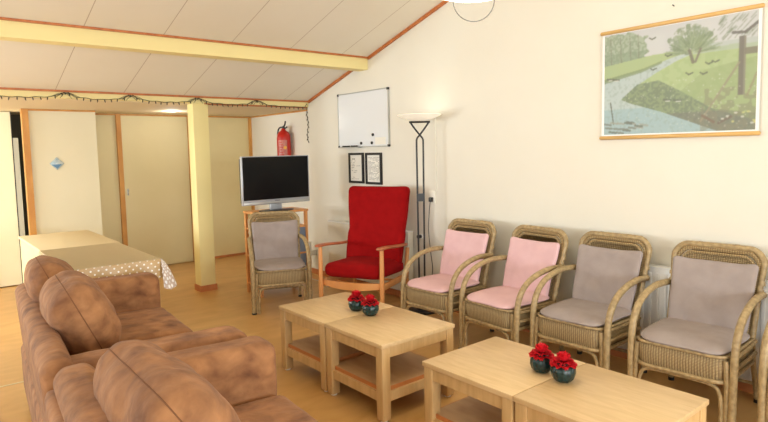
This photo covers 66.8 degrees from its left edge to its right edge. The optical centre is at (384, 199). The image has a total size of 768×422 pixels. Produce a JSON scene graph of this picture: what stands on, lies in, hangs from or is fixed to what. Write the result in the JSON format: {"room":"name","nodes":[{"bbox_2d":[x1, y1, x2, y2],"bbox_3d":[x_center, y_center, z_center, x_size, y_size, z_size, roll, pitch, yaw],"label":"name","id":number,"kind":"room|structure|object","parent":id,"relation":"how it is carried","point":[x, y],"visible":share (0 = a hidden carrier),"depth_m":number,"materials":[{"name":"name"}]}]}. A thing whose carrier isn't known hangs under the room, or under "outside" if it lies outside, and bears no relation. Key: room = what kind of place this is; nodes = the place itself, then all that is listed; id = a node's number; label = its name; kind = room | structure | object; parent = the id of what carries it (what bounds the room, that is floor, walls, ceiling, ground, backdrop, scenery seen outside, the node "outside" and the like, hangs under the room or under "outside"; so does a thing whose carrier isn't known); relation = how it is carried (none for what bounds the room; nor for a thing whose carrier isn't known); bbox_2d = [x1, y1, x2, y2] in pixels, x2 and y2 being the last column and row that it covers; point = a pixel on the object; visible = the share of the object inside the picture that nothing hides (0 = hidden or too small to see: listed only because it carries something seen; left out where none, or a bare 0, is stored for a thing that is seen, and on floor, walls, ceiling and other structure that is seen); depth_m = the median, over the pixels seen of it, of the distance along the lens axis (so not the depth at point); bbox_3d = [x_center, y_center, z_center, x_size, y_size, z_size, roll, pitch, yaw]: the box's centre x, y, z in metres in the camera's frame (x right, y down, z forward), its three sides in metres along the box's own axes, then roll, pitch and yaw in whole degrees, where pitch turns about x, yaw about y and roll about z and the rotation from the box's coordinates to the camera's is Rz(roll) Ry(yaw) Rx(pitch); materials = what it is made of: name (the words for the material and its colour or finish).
{"room":"communal lounge","nodes":[
{"label":"communal lounge","id":0,"kind":"room"},
{"bbox_2d":[11,115,28,235],"bbox_3d":[-4.688,-0.046,7.361,1.100,2.042,0.100,-5,6,-39],"label":"wall niche","id":1,"kind":"object","parent":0,"point":[15,119],"depth_m":7.35,"materials":[{"name":"paint"}]},
{"bbox_2d":[28,111,102,235],"bbox_3d":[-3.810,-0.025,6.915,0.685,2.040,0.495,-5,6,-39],"label":"door","id":2,"kind":"structure","parent":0,"point":[67,198],"depth_m":6.69,"materials":[{"name":"beige paint"}]},
{"bbox_2d":[20,109,36,234],"bbox_3d":[-3.952,0.013,6.498,0.063,2.041,0.090,-5,6,-39],"label":"trim","id":3,"kind":"structure","parent":2,"relation":"attached to","point":[23,112],"depth_m":6.44,"materials":[{"name":"brown wood"}]},
{"bbox_2d":[50,157,63,169],"bbox_3d":[-3.729,-0.414,6.627,0.145,0.145,0.009,-5,6,-39],"label":"diamond tile","id":4,"kind":"structure","parent":2,"relation":"attached to","point":[56,163],"depth_m":6.62,"materials":[{"name":"blue tile"}]},
{"bbox_2d":[28,109,94,111],"bbox_3d":[-3.670,-1.020,6.634,0.685,0.019,0.012,-5,6,-39],"label":"trim","id":5,"kind":"structure","parent":2,"relation":"attached to","point":[28,109],"depth_m":6.62,"materials":[{"name":"brown wood"}]},
{"bbox_2d":[20,115,215,264],"bbox_3d":[-3.126,-0.119,7.836,2.920,2.042,0.050,-5,6,-39],"label":"wall","id":6,"kind":"structure","parent":0,"point":[105,124],"depth_m":7.46,"materials":[{"name":"beige paint"}]},
{"bbox_2d":[115,114,127,245],"bbox_3d":[-3.402,-0.088,7.548,0.055,2.041,0.045,-5,6,-39],"label":"trim","id":7,"kind":"structure","parent":6,"relation":"attached to","point":[117,116],"depth_m":7.51,"materials":[{"name":"brown wood"}]},
{"bbox_2d":[120,116,193,263],"bbox_3d":[-3.037,-0.115,7.831,0.860,2.008,0.067,-5,6,-39],"label":"door","id":8,"kind":"structure","parent":6,"relation":"in","point":[154,148],"depth_m":7.83,"materials":[{"name":"beige paint"}]},
{"bbox_2d":[95,113,249,117],"bbox_3d":[-2.855,-1.147,7.938,2.230,0.019,0.030,-5,6,-39],"label":"trim","id":9,"kind":"structure","parent":6,"relation":"attached to","point":[95,113],"depth_m":7.84,"materials":[{"name":"brown wood"}]},
{"bbox_2d":[186,115,194,261],"bbox_3d":[-2.694,-0.152,8.129,0.040,2.041,0.045,-5,6,-39],"label":"trim","id":10,"kind":"structure","parent":6,"relation":"attached to","point":[187,115],"depth_m":8.11,"materials":[{"name":"brown wood"}]},
{"bbox_2d":[215,252,245,257],"bbox_3d":[-2.318,0.817,8.511,0.879,0.030,0.013,-5,6,-39],"label":"baseboard","id":11,"kind":"structure","parent":6,"relation":"attached to","point":[242,253],"depth_m":8.55,"materials":[{"name":"brown wood"}]},
{"bbox_2d":[0,97,307,116],"bbox_3d":[-4.170,-1.039,6.162,6.520,0.118,2.500,-5,6,-39],"label":"ceiling","id":12,"kind":"structure","parent":0,"point":[12,105],"depth_m":6.53,"materials":[{"name":"beige paint"}]},
{"bbox_2d":[14,96,41,99],"bbox_3d":[-3.186,-0.909,5.197,0.207,0.034,0.046,-5,6,-40],"label":"string lights","id":13,"kind":"object","parent":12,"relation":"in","point":[14,96],"depth_m":5.20,"materials":[{"name":"black plastic"}]},
{"bbox_2d":[47,92,149,103],"bbox_3d":[-2.725,-0.975,5.581,0.904,0.080,0.046,-5,6,-40],"label":"string lights","id":14,"kind":"object","parent":12,"relation":"hanging from","point":[133,96],"depth_m":5.57,"materials":[{"name":"black plastic"}]},
{"bbox_2d":[173,98,306,109],"bbox_3d":[-1.576,-1.079,6.543,1.616,0.086,0.046,-5,6,-40],"label":"string lights","id":15,"kind":"object","parent":12,"relation":"hanging from","point":[195,99],"depth_m":6.45,"materials":[{"name":"black plastic"}]},
{"bbox_2d":[0,0,443,100],"bbox_3d":[-0.410,-1.516,1.398,6.350,1.593,9.430,-5,6,-39],"label":"ceiling","id":16,"kind":"structure","parent":0,"point":[349,27],"depth_m":5.08,"materials":[{"name":"white wood"}]},
{"bbox_2d":[447,0,494,21],"bbox_3d":[0.409,-1.489,2.701,0.580,1.298,0.580,-5,6,-39],"label":"pendant lamp","id":17,"kind":"object","parent":16,"relation":"hanging from","point":[462,1],"visible":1,"depth_m":2.82,"materials":[{"name":"white"}]},
{"bbox_2d":[208,117,251,255],"bbox_3d":[-2.347,-0.175,8.436,0.879,2.020,0.012,-5,6,-39],"label":"door","id":18,"kind":"structure","parent":0,"point":[228,137],"depth_m":8.48,"materials":[{"name":"beige wood"}]},
{"bbox_2d":[251,111,312,267],"bbox_3d":[-1.564,-0.297,8.316,0.120,2.250,2.580,-5,6,-39],"label":"wall","id":19,"kind":"structure","parent":0,"point":[264,129],"depth_m":7.91,"materials":[{"name":"white paint"}]},
{"bbox_2d":[248,118,254,220],"bbox_3d":[-1.982,-0.206,8.712,0.035,2.020,0.050,-5,6,-39],"label":"trim","id":20,"kind":"structure","parent":19,"relation":"attached to","point":[249,119],"depth_m":8.63,"materials":[{"name":"brown wood"}]},
{"bbox_2d":[250,109,307,117],"bbox_3d":[-1.427,-1.178,7.948,0.012,0.019,1.730,-5,6,-39],"label":"trim","id":21,"kind":"structure","parent":19,"relation":"attached to","point":[307,109],"depth_m":7.96,"materials":[{"name":"brown wood"}]},
{"bbox_2d":[277,121,291,155],"bbox_3d":[-1.327,-0.721,7.722,0.199,0.645,0.188,-2,5,-9],"label":"fire extinguisher","id":22,"kind":"object","parent":19,"relation":"attached to","point":[284,139],"visible":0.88,"depth_m":7.65,"materials":[{"name":"red metal"}]},
{"bbox_2d":[0,254,756,421],"bbox_3d":[-1.089,1.350,2.699,6.550,0.100,12.000,-5,6,-39],"label":"floor","id":23,"kind":"structure","parent":0,"point":[230,304],"depth_m":4.57,"materials":[{"name":"wood"}]},
{"bbox_2d":[13,138,24,235],"bbox_3d":[-4.644,0.129,6.960,0.495,1.720,0.550,-5,6,-39],"label":"refrigerator","id":24,"kind":"object","parent":23,"relation":"on","point":[15,140],"visible":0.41,"depth_m":6.89,"materials":[{"name":"white metal"}]},
{"bbox_2d":[18,230,119,282],"bbox_3d":[-2.918,0.732,5.414,0.635,0.748,1.170,-5,6,-39],"label":"table","id":25,"kind":"object","parent":23,"relation":"on","point":[31,245],"visible":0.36,"depth_m":5.33,"materials":[{"name":"beige"}]},
{"bbox_2d":[15,272,246,421],"bbox_3d":[-1.448,0.901,3.181,0.857,0.728,1.807,-5,6,-35],"label":"sofa","id":26,"kind":"object","parent":23,"relation":"on","point":[135,298],"visible":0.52,"depth_m":3.04,"materials":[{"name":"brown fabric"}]},
{"bbox_2d":[24,255,74,302],"bbox_3d":[-1.888,0.502,3.334,0.298,0.376,0.513,-4,6,-30],"label":"sofa pillow","id":27,"kind":"object","parent":26,"relation":"on","point":[39,269],"visible":0.44,"depth_m":3.15,"materials":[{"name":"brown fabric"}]},
{"bbox_2d":[39,270,121,355],"bbox_3d":[-1.520,0.571,2.903,0.335,0.405,0.581,-4,6,-32],"label":"sofa pillow","id":28,"kind":"object","parent":26,"relation":"on","point":[72,303],"visible":0.83,"depth_m":2.69,"materials":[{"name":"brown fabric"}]},
{"bbox_2d":[116,307,192,340],"bbox_3d":[-1.588,0.841,3.504,0.707,0.217,0.695,-5,6,-35],"label":"seat cushion","id":29,"kind":"object","parent":26,"relation":"on","point":[137,323],"depth_m":3.48,"materials":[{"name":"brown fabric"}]},
{"bbox_2d":[144,332,188,340],"bbox_3d":[-1.189,0.882,2.935,0.710,0.213,0.698,-5,6,-35],"label":"seat cushion","id":30,"kind":"object","parent":26,"relation":"on","point":[176,333],"depth_m":3.30,"materials":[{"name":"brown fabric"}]},
{"bbox_2d":[44,336,317,421],"bbox_3d":[-0.389,1.003,1.706,0.888,0.729,1.807,-5,6,-35],"label":"sofa","id":31,"kind":"object","parent":23,"relation":"on","point":[242,370],"visible":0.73,"depth_m":2.34,"materials":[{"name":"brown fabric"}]},
{"bbox_2d":[93,340,240,421],"bbox_3d":[-0.690,0.671,1.830,0.335,0.382,0.745,-5,6,-40],"label":"sofa pillow","id":32,"kind":"object","parent":31,"relation":"on","point":[134,380],"visible":1,"depth_m":1.66,"materials":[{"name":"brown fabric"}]},
{"bbox_2d":[233,395,317,421],"bbox_3d":[-0.517,0.943,2.038,0.707,0.217,0.695,-5,6,-35],"label":"seat cushion","id":33,"kind":"object","parent":31,"relation":"on","point":[249,408],"depth_m":2.29,"materials":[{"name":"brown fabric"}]},
{"bbox_2d":[187,103,217,291],"bbox_3d":[-2.009,-0.024,6.400,0.190,2.050,0.180,-5,6,-39],"label":"wooden post","id":34,"kind":"object","parent":23,"relation":"on","point":[198,125],"visible":0.99,"depth_m":6.34,"materials":[{"name":"yellow paint"}]},
{"bbox_2d":[243,207,307,296],"bbox_3d":[-1.169,0.547,6.348,0.600,0.885,0.360,-5,6,-39],"label":"rack","id":35,"kind":"object","parent":23,"relation":"on","point":[303,227],"visible":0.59,"depth_m":6.31,"materials":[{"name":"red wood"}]},
{"bbox_2d":[239,155,309,211],"bbox_3d":[-1.165,-0.180,6.224,0.810,0.585,0.248,-5,6,-39],"label":"television","id":36,"kind":"object","parent":35,"relation":"on","point":[274,181],"visible":0.98,"depth_m":6.18,"materials":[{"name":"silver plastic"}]},
{"bbox_2d":[243,207,307,213],"bbox_3d":[-1.178,0.118,6.312,0.600,0.023,0.360,-5,6,-39],"label":"shelf","id":37,"kind":"object","parent":35,"relation":"attached to","point":[296,209],"depth_m":6.30,"materials":[{"name":"red wood"}]},
{"bbox_2d":[247,210,312,314],"bbox_3d":[-1.050,0.589,5.745,0.576,0.909,0.626,-3,5,-16],"label":"rattan armchair","id":38,"kind":"object","parent":23,"relation":"on","point":[278,279],"visible":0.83,"depth_m":5.52,"materials":[{"name":"beige wicker"}]},
{"bbox_2d":[251,220,304,270],"bbox_3d":[-1.044,0.437,5.701,0.478,0.416,0.564,-3,5,-16],"label":"cushion","id":39,"kind":"object","parent":38,"relation":"on","point":[275,244],"visible":0.99,"depth_m":5.86,"materials":[{"name":"grey fabric"}]},
{"bbox_2d":[279,292,392,391],"bbox_3d":[-0.328,0.948,3.997,0.570,0.450,0.560,-5,6,-39],"label":"coffee table","id":40,"kind":"object","parent":23,"relation":"on","point":[311,314],"visible":0.66,"depth_m":3.89,"materials":[{"name":"brown wood"}]},
{"bbox_2d":[289,334,359,357],"bbox_3d":[-0.327,0.993,4.001,0.502,0.022,0.492,-5,6,-39],"label":"shelf","id":41,"kind":"object","parent":40,"relation":"attached to","point":[308,347],"depth_m":3.90,"materials":[{"name":"brown wood"}]},
{"bbox_2d":[348,289,364,310],"bbox_3d":[-0.185,0.661,3.844,0.121,0.140,0.121,2,6,33],"label":"flower vase","id":42,"kind":"object","parent":40,"relation":"on","point":[355,299],"visible":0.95,"depth_m":3.81,"materials":[{"name":"teal glass"}]},
{"bbox_2d":[315,186,409,302],"bbox_3d":[-0.168,0.471,5.407,0.683,1.164,0.760,1,5,24],"label":"armchair","id":43,"kind":"object","parent":23,"relation":"on","point":[378,215],"visible":0.99,"depth_m":5.50,"materials":[{"name":"red fabric"}]},
{"bbox_2d":[324,306,454,421],"bbox_3d":[0.031,0.977,3.564,0.570,0.450,0.560,-5,6,-39],"label":"coffee table","id":44,"kind":"object","parent":23,"relation":"on","point":[388,371],"visible":0.97,"depth_m":3.44,"materials":[{"name":"brown wood"}]},
{"bbox_2d":[361,294,379,315],"bbox_3d":[-0.091,0.669,3.727,0.121,0.140,0.120,-1,5,-1],"label":"flower vase","id":45,"kind":"object","parent":44,"relation":"on","point":[370,306],"visible":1,"depth_m":3.69,"materials":[{"name":"teal glass"}]},
{"bbox_2d":[337,351,427,385],"bbox_3d":[0.032,1.023,3.568,0.502,0.022,0.492,-5,6,-39],"label":"shelf","id":46,"kind":"object","parent":44,"relation":"attached to","point":[406,369],"depth_m":3.49,"materials":[{"name":"brown wood"}]},
{"bbox_2d":[397,113,440,314],"bbox_3d":[0.336,0.131,5.355,0.400,1.819,0.400,-5,6,-39],"label":"floor lamp","id":47,"kind":"object","parent":23,"relation":"on","point":[413,117],"visible":0.81,"depth_m":5.31,"materials":[{"name":"black metal"}]},
{"bbox_2d":[401,218,496,331],"bbox_3d":[0.531,0.638,4.773,0.626,0.909,0.576,-5,6,-40],"label":"rattan armchair","id":48,"kind":"object","parent":23,"relation":"on","point":[447,303],"visible":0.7,"depth_m":4.68,"materials":[{"name":"beige wicker"}]},
{"bbox_2d":[408,229,488,292],"bbox_3d":[0.506,0.487,4.741,0.571,0.415,0.482,-5,6,-40],"label":"cushion","id":49,"kind":"object","parent":48,"relation":"on","point":[459,246],"visible":0.81,"depth_m":4.80,"materials":[{"name":"pink fabric"}]},
{"bbox_2d":[422,336,585,421],"bbox_3d":[0.589,1.022,2.889,0.570,0.450,0.560,-5,6,-39],"label":"coffee table","id":50,"kind":"object","parent":23,"relation":"on","point":[491,371],"visible":0.76,"depth_m":2.84,"materials":[{"name":"brown wood"}]},
{"bbox_2d":[436,396,501,421],"bbox_3d":[0.590,1.068,2.893,0.502,0.022,0.492,-5,6,-39],"label":"shelf","id":51,"kind":"object","parent":50,"relation":"attached to","point":[467,409],"depth_m":2.90,"materials":[{"name":"brown wood"}]},
{"bbox_2d":[529,342,554,372],"bbox_3d":[0.738,0.736,2.731,0.120,0.140,0.121,-4,6,-30],"label":"flower vase","id":52,"kind":"object","parent":50,"relation":"on","point":[540,357],"visible":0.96,"depth_m":2.70,"materials":[{"name":"teal glass"}]},
{"bbox_2d":[458,225,568,350],"bbox_3d":[0.951,0.672,4.273,0.626,0.909,0.576,-5,6,-35],"label":"rattan armchair","id":53,"kind":"object","parent":23,"relation":"on","point":[517,319],"visible":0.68,"depth_m":4.18,"materials":[{"name":"beige wicker"}]},
{"bbox_2d":[467,237,559,308],"bbox_3d":[0.921,0.520,4.240,0.563,0.414,0.476,-5,6,-35],"label":"cushion","id":54,"kind":"object","parent":53,"relation":"on","point":[525,257],"visible":0.88,"depth_m":4.29,"materials":[{"name":"pink fabric"}]},
{"bbox_2d":[530,231,651,372],"bbox_3d":[1.371,0.699,3.852,0.626,0.909,0.576,-5,6,-39],"label":"rattan armchair","id":55,"kind":"object","parent":23,"relation":"on","point":[601,339],"visible":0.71,"depth_m":3.74,"materials":[{"name":"beige wicker"}]},
{"bbox_2d":[540,244,642,326],"bbox_3d":[1.344,0.546,3.820,0.567,0.416,0.479,-5,6,-39],"label":"cushion","id":56,"kind":"object","parent":55,"relation":"on","point":[600,272],"visible":0.94,"depth_m":3.88,"materials":[{"name":"grey fabric"}]},
{"bbox_2d":[513,363,708,421],"bbox_3d":[0.948,1.052,2.456,0.570,0.450,0.560,-5,6,-39],"label":"coffee table","id":57,"kind":"object","parent":23,"relation":"on","point":[595,394],"visible":1,"depth_m":2.41,"materials":[{"name":"brown wood"}]},
{"bbox_2d":[549,351,576,382],"bbox_3d":[0.803,0.745,2.614,0.121,0.140,0.121,0,5,14],"label":"flower vase","id":58,"kind":"object","parent":57,"relation":"on","point":[563,367],"visible":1,"depth_m":2.58,"materials":[{"name":"teal glass"}]},
{"bbox_2d":[627,240,767,421],"bbox_3d":[1.807,0.732,3.348,0.626,0.909,0.576,-6,7,-42],"label":"rattan armchair","id":59,"kind":"object","parent":23,"relation":"on","point":[710,370],"visible":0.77,"depth_m":3.25,"materials":[{"name":"beige wicker"}]},
{"bbox_2d":[641,256,758,354],"bbox_3d":[1.782,0.581,3.314,0.569,0.415,0.481,-6,7,-42],"label":"cushion","id":60,"kind":"object","parent":59,"relation":"on","point":[707,298],"visible":0.89,"depth_m":3.38,"materials":[{"name":"grey fabric"}]},
{"bbox_2d":[757,321,767,421],"bbox_3d":[2.234,0.767,2.832,0.626,0.909,0.576,-6,7,-42],"label":"rattan armchair","id":61,"kind":"object","parent":23,"relation":"on","point":[762,400],"visible":1,"depth_m":2.84,"materials":[{"name":"beige wicker"}]},
{"bbox_3d":[-2.203,0.794,4.508,0.580,0.747,1.090,-5,6,-39],"label":"dining table","id":62,"kind":"object","parent":23,"relation":"on","visible":0},
{"bbox_2d":[39,242,176,288],"bbox_3d":[-2.145,0.533,4.470,0.726,0.230,1.216,-5,6,-39],"label":"tablecloth","id":63,"kind":"object","parent":62,"relation":"on","point":[108,259],"visible":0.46,"depth_m":4.23,"materials":[{"name":"beige fabric"}]},
{"bbox_2d":[307,0,767,349],"bbox_3d":[2.129,-0.686,3.548,0.170,3.677,9.420,-5,6,-39],"label":"wall","id":64,"kind":"structure","parent":0,"point":[516,91],"depth_m":4.56,"materials":[{"name":"white paint"}]},
{"bbox_2d":[0,90,307,106],"bbox_3d":[-3.369,-0.946,5.142,6.250,0.055,0.100,-5,6,-39],"label":"trim","id":65,"kind":"structure","parent":64,"relation":"attached to","point":[11,93],"depth_m":5.83,"materials":[{"name":"yellow paint"}]},
{"bbox_2d":[0,87,307,101],"bbox_3d":[-3.330,-0.976,5.092,6.250,0.019,0.022,-5,6,-39],"label":"trim","id":66,"kind":"structure","parent":64,"relation":"attached to","point":[1,88],"depth_m":5.81,"materials":[{"name":"brown wood"}]},
{"bbox_2d":[0,17,366,58],"bbox_3d":[-2.579,-1.281,4.144,6.250,0.024,0.025,-5,6,-39],"label":"trim","id":67,"kind":"structure","parent":64,"relation":"attached to","point":[1,18],"depth_m":4.77,"materials":[{"name":"brown wood"}]},
{"bbox_2d":[0,20,367,70],"bbox_3d":[-2.634,-1.218,4.218,6.250,0.117,0.150,-5,6,-39],"label":"beam","id":68,"kind":"structure","parent":64,"relation":"attached to","point":[9,30],"depth_m":4.82,"materials":[{"name":"yellow paint"}]},
{"bbox_2d":[204,103,306,107],"bbox_3d":[-1.463,-1.085,6.716,1.300,0.012,0.070,-5,6,-39],"label":"trim","id":69,"kind":"structure","parent":64,"relation":"attached to","point":[204,103],"depth_m":6.70,"materials":[{"name":"brown wood"}]},
{"bbox_2d":[306,111,308,142],"bbox_3d":[-0.947,-0.887,7.087,0.026,0.374,0.046,-5,6,-40],"label":"string lights","id":70,"kind":"object","parent":64,"relation":"hanging from","point":[306,111],"depth_m":7.10,"materials":[{"name":"black plastic"}]},
{"bbox_2d":[308,241,328,286],"bbox_3d":[-0.824,0.736,6.804,0.188,0.421,0.776,-3,5,-16],"label":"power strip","id":71,"kind":"object","parent":64,"relation":"attached to","point":[313,252],"visible":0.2,"depth_m":7.10,"materials":[{"name":"white plastic"}]},
{"bbox_2d":[308,71,352,102],"bbox_3d":[-0.602,-1.316,6.651,0.022,0.337,1.014,-5,6,-39],"label":"trim","id":72,"kind":"structure","parent":64,"relation":"attached to","point":[347,72],"depth_m":6.67,"materials":[{"name":"brown wood"}]},
{"bbox_2d":[348,153,364,182],"bbox_3d":[-0.310,-0.352,6.404,0.020,0.332,0.265,-5,6,-39],"label":"framed notice","id":73,"kind":"object","parent":64,"relation":"attached to","point":[355,160],"visible":1,"depth_m":6.40,"materials":[{"name":"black paper"}]},
{"bbox_2d":[337,87,390,147],"bbox_3d":[-0.256,-0.863,6.242,0.070,0.605,0.896,-5,6,-39],"label":"whiteboard","id":74,"kind":"object","parent":64,"relation":"attached to","point":[361,114],"visible":1,"depth_m":6.23,"materials":[{"name":"white plastic"}]},
{"bbox_2d":[375,137,385,144],"bbox_3d":[-0.044,-0.615,6.040,0.001,0.075,0.175,-5,6,-39],"label":"paper label","id":75,"kind":"object","parent":74,"relation":"attached to","point":[378,140],"visible":1,"depth_m":6.04,"materials":[{"name":"white paper"}]},
{"bbox_2d":[328,220,413,289],"bbox_3d":[-0.177,0.622,6.290,0.090,0.704,1.400,-5,6,-39],"label":"radiator","id":76,"kind":"object","parent":64,"relation":"attached to","point":[337,230],"visible":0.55,"depth_m":6.55,"materials":[{"name":"white metal"}]},
{"bbox_2d":[328,220,412,232],"bbox_3d":[-0.190,0.277,6.256,0.076,0.010,1.400,-5,6,-39],"label":"grille","id":77,"kind":"object","parent":76,"relation":"attached to","point":[331,222],"depth_m":6.59,"materials":[{"name":"white metal"}]},
{"bbox_2d":[365,153,382,184],"bbox_3d":[-0.114,-0.333,6.167,0.020,0.335,0.270,-5,6,-39],"label":"framed notice","id":78,"kind":"object","parent":64,"relation":"attached to","point":[373,161],"visible":1,"depth_m":6.17,"materials":[{"name":"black paper"}]},
{"bbox_2d":[367,0,448,59],"bbox_3d":[0.956,-1.939,4.685,0.022,1.118,3.574,-5,6,-39],"label":"trim","id":79,"kind":"structure","parent":64,"relation":"attached to","point":[444,2],"depth_m":5.58,"materials":[{"name":"brown wood"}]},
{"bbox_2d":[428,197,432,274],"bbox_3d":[0.441,0.494,5.537,0.051,1.043,0.056,0,5,10],"label":"plug","id":80,"kind":"object","parent":64,"relation":"attached to","point":[430,198],"visible":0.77,"depth_m":5.54,"materials":[{"name":"black plastic"}]},
{"bbox_2d":[429,191,435,203],"bbox_3d":[0.455,-0.026,5.515,0.012,0.120,0.080,-5,6,-39],"label":"wall socket","id":81,"kind":"object","parent":64,"relation":"attached to","point":[431,193],"visible":0.98,"depth_m":5.50,"materials":[{"name":"white plastic"}]},
{"bbox_2d":[434,118,436,190],"bbox_3d":[0.476,-0.437,5.443,0.012,0.710,0.015,-5,6,-39],"label":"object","id":82,"kind":"structure","parent":64,"relation":"attached to","point":[435,156],"depth_m":5.44,"materials":[{"name":"white"}]},
{"bbox_2d":[312,268,752,393],"bbox_3d":[2.064,1.119,3.681,0.014,0.062,9.320,-5,6,-39],"label":"baseboard","id":83,"kind":"structure","parent":64,"relation":"attached to","point":[742,386],"depth_m":4.76,"materials":[{"name":"brown wood"}]},
{"bbox_2d":[640,264,767,380],"bbox_3d":[2.444,0.837,3.118,0.095,0.704,2.200,-5,6,-39],"label":"radiator","id":84,"kind":"object","parent":64,"relation":"attached to","point":[654,308],"visible":0.19,"depth_m":3.80,"materials":[{"name":"white metal"}]},
{"bbox_2d":[649,264,767,283],"bbox_3d":[2.433,0.491,3.086,0.076,0.010,2.200,-5,6,-39],"label":"grille","id":85,"kind":"object","parent":84,"relation":"attached to","point":[653,267],"depth_m":3.81,"materials":[{"name":"white metal"}]},
{"bbox_3d":[1.834,-1.235,3.696,0.021,0.011,0.007,-5,6,-39],"label":"nail","id":86,"kind":"object","parent":64,"relation":"attached to","visible":0},
{"bbox_2d":[599,3,764,139],"bbox_3d":[1.845,-0.817,3.720,0.026,0.836,1.008,-5,6,-39],"label":"picture","id":87,"kind":"object","parent":86,"relation":"hanging from","point":[696,75],"visible":1,"depth_m":3.67,"materials":[{"name":"printed paper"},{"name":"wood"}]},
{"bbox_3d":[-6.143,0.151,5.403,2.150,2.042,0.120,-5,6,-39],"label":"wall","id":88,"kind":"structure","parent":0,"visible":0},
{"bbox_2d":[0,112,22,286],"bbox_3d":[-4.808,0.031,6.451,1.252,2.024,0.054,-5,6,-39],"label":"door","id":89,"kind":"structure","parent":88,"relation":"in","point":[11,273],"depth_m":6.78,"materials":[{"name":"beige paint"}]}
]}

